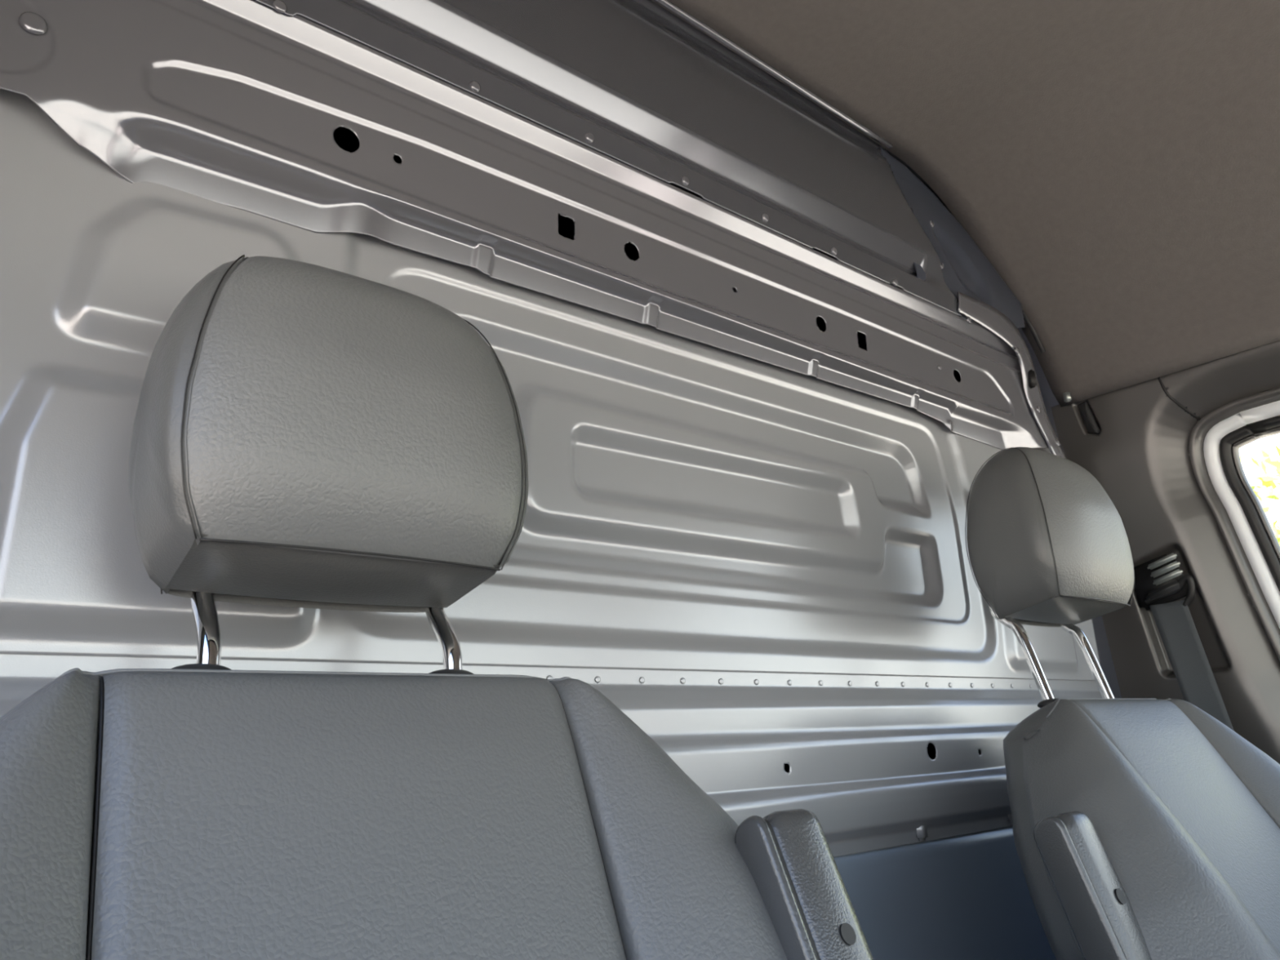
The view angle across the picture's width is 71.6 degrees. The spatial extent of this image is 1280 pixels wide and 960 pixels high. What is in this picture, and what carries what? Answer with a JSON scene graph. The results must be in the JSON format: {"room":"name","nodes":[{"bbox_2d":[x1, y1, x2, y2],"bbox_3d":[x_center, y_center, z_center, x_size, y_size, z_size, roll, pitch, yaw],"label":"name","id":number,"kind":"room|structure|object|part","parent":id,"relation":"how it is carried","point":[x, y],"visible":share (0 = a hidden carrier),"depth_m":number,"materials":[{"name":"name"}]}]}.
{"room":"vehicle interior","nodes":[
{"label":"vehicle interior","id":0,"kind":"room"},
{"bbox_2d":[0,0,1121,959],"bbox_3d":[0.210,0.275,1.003,1.980,1.920,0.079,11,-21,-38],"label":"wall","id":1,"kind":"structure","parent":0,"point":[743,530],"depth_m":0.93,"materials":[{"name":"grey metal"}]},
{"bbox_3d":[0.075,-0.238,1.043,1.666,0.207,0.035,11,-21,-38],"label":"cross rail","id":2,"kind":"part","parent":1,"relation":"part of","materials":[{"name":"grey metal"}]},
{"bbox_3d":[0.083,0.007,1.000,1.700,0.410,0.041,11,-21,-38],"label":"pressed panel","id":3,"kind":"part","parent":1,"relation":"part of","materials":[{"name":"grey metal"}]},
{"bbox_3d":[0.109,0.287,0.900,1.700,0.203,0.039,11,-21,-38],"label":"panel","id":4,"kind":"part","parent":1,"relation":"part of","materials":[{"name":"grey metal"}]},
{"bbox_3d":[-0.045,-0.493,1.022,1.377,0.330,0.046,11,-21,-38],"label":"panel","id":5,"kind":"part","parent":1,"relation":"part of","materials":[{"name":"grey metal"}]},
{"bbox_3d":[0.165,0.782,0.781,1.790,0.826,0.021,11,-21,-38],"label":"kick panel","id":6,"kind":"part","parent":1,"relation":"part of","materials":[{"name":"blue paint"}]},
{"bbox_3d":[0.534,-0.379,1.484,0.337,0.297,0.036,11,-21,-38],"label":"corner panel","id":7,"kind":"part","parent":1,"relation":"part of","materials":[{"name":"grey metal"}]},
{"bbox_2d":[306,17,1199,772],"bbox_3d":[-0.129,0.415,1.348,2.020,1.970,4.050,11,-21,-38],"label":"holes","id":8,"kind":"structure","parent":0,"point":[345,139],"depth_m":1.73,"materials":[{"name":"black"}]},
{"bbox_2d":[651,0,1279,406],"bbox_3d":[0.605,-0.544,0.618,1.611,0.467,1.467,11,-21,-38],"label":"ceiling","id":9,"kind":"structure","parent":0,"point":[1116,163],"depth_m":1.32,"materials":[{"name":"fabric"}]},
{"bbox_2d":[1051,340,1279,764],"bbox_3d":[1.306,0.407,0.980,0.196,1.475,1.439,11,-21,-38],"label":"trim","id":10,"kind":"structure","parent":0,"point":[1134,440],"depth_m":1.49,"materials":[{"name":"grey plastic"}]},
{"bbox_2d":[1133,552,1233,730],"bbox_3d":[0.911,0.449,1.383,0.045,0.690,0.198,6,-18,-27],"label":"belt","id":11,"kind":"object","parent":10,"relation":"attached to","point":[1159,581],"visible":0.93,"depth_m":1.46,"materials":[{"name":"grey fabric"}]},
{"bbox_3d":[1.262,-0.271,1.085,0.050,0.107,1.156,11,-21,-38],"label":"door trim","id":12,"kind":"part","parent":10,"relation":"part of","materials":[{"name":"grey plastic"}]},
{"bbox_2d":[1189,386,1279,661],"bbox_3d":[1.389,0.438,0.882,0.152,1.435,1.257,11,-21,-38],"label":"door frame","id":13,"kind":"structure","parent":10,"relation":"in","point":[1212,438],"depth_m":1.45,"materials":[{"name":"grey metal"}]},
{"bbox_2d":[1231,427,1279,559],"bbox_3d":[1.382,0.047,1.010,0.087,0.514,1.147,11,-21,-38],"label":"window","id":14,"kind":"structure","parent":13,"relation":"attached to","point":[1237,446],"depth_m":1.45,"materials":[{"name":"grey glass"}]},
{"label":"floor","id":15,"kind":"structure","parent":0,"visible":0},
{"bbox_2d":[0,254,874,959],"bbox_3d":[0.043,0.384,0.204,0.736,1.265,0.820,11,-21,-38],"label":"passenger seat","id":16,"kind":"object","parent":15,"relation":"on","point":[305,435],"visible":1,"depth_m":0.51,"materials":[{"name":"grey leather"}]},
{"bbox_3d":[-0.133,0.389,0.423,0.636,0.527,0.252,11,-21,-38],"label":"backrest","id":17,"kind":"part","parent":16,"relation":"part of","materials":[{"name":"grey leather"}]},
{"bbox_3d":[-0.264,0.093,0.539,0.013,0.117,0.054,11,-21,-38],"label":"headrest post","id":18,"kind":"part","parent":16,"relation":"part of","materials":[{"name":"silver metal"}]},
{"bbox_3d":[-0.087,0.337,0.379,0.271,0.516,0.237,11,-21,-38],"label":"backrest","id":19,"kind":"part","parent":16,"relation":"part of","materials":[{"name":"grey leather"}]},
{"bbox_3d":[-0.140,0.117,0.638,0.013,0.117,0.054,11,-21,-38],"label":"headrest post","id":20,"kind":"part","parent":16,"relation":"part of","materials":[{"name":"silver metal"}]},
{"bbox_2d":[964,447,1279,959],"bbox_3d":[0.777,0.509,0.748,0.736,1.317,0.836,11,-21,-38],"label":"seat","id":21,"kind":"object","parent":15,"relation":"on","point":[1144,828],"visible":1,"depth_m":0.93,"materials":[{"name":"grey leather"}]},
{"bbox_3d":[0.470,0.213,1.086,0.013,0.180,0.072,11,-21,-38],"label":"headrest post","id":22,"kind":"part","parent":21,"relation":"part of","materials":[{"name":"silver metal"}]},
{"bbox_3d":[0.549,0.294,1.089,0.337,0.038,0.090,11,-28,-38],"label":"backrest","id":23,"kind":"part","parent":21,"relation":"part of","materials":[{"name":"grey leather"}]},
{"bbox_3d":[0.629,0.521,0.932,0.636,0.527,0.252,11,-28,-38],"label":"backrest","id":24,"kind":"part","parent":21,"relation":"part of","materials":[{"name":"grey leather"}]},
{"bbox_3d":[0.594,0.237,1.184,0.013,0.180,0.072,11,-21,-38],"label":"headrest post","id":25,"kind":"part","parent":21,"relation":"part of","materials":[{"name":"silver metal"}]},
{"bbox_3d":[0.671,0.462,0.893,0.271,0.516,0.237,11,-28,-38],"label":"backrest","id":26,"kind":"part","parent":21,"relation":"part of","materials":[{"name":"grey leather"}]},
{"label":"outside","id":27,"kind":"structure","parent":0,"visible":0},
{"label":"ground","id":28,"kind":"structure","parent":27,"visible":0},
{"bbox_2d":[1240,445,1279,545],"bbox_3d":[4.249,1.132,4.340,3.564,3.706,3.244,11,-21,-38],"label":"tree","id":29,"kind":"object","parent":28,"relation":"on","point":[1267,481],"visible":0.03,"depth_m":5.09,"materials":[{"name":"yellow plant"}]}
]}

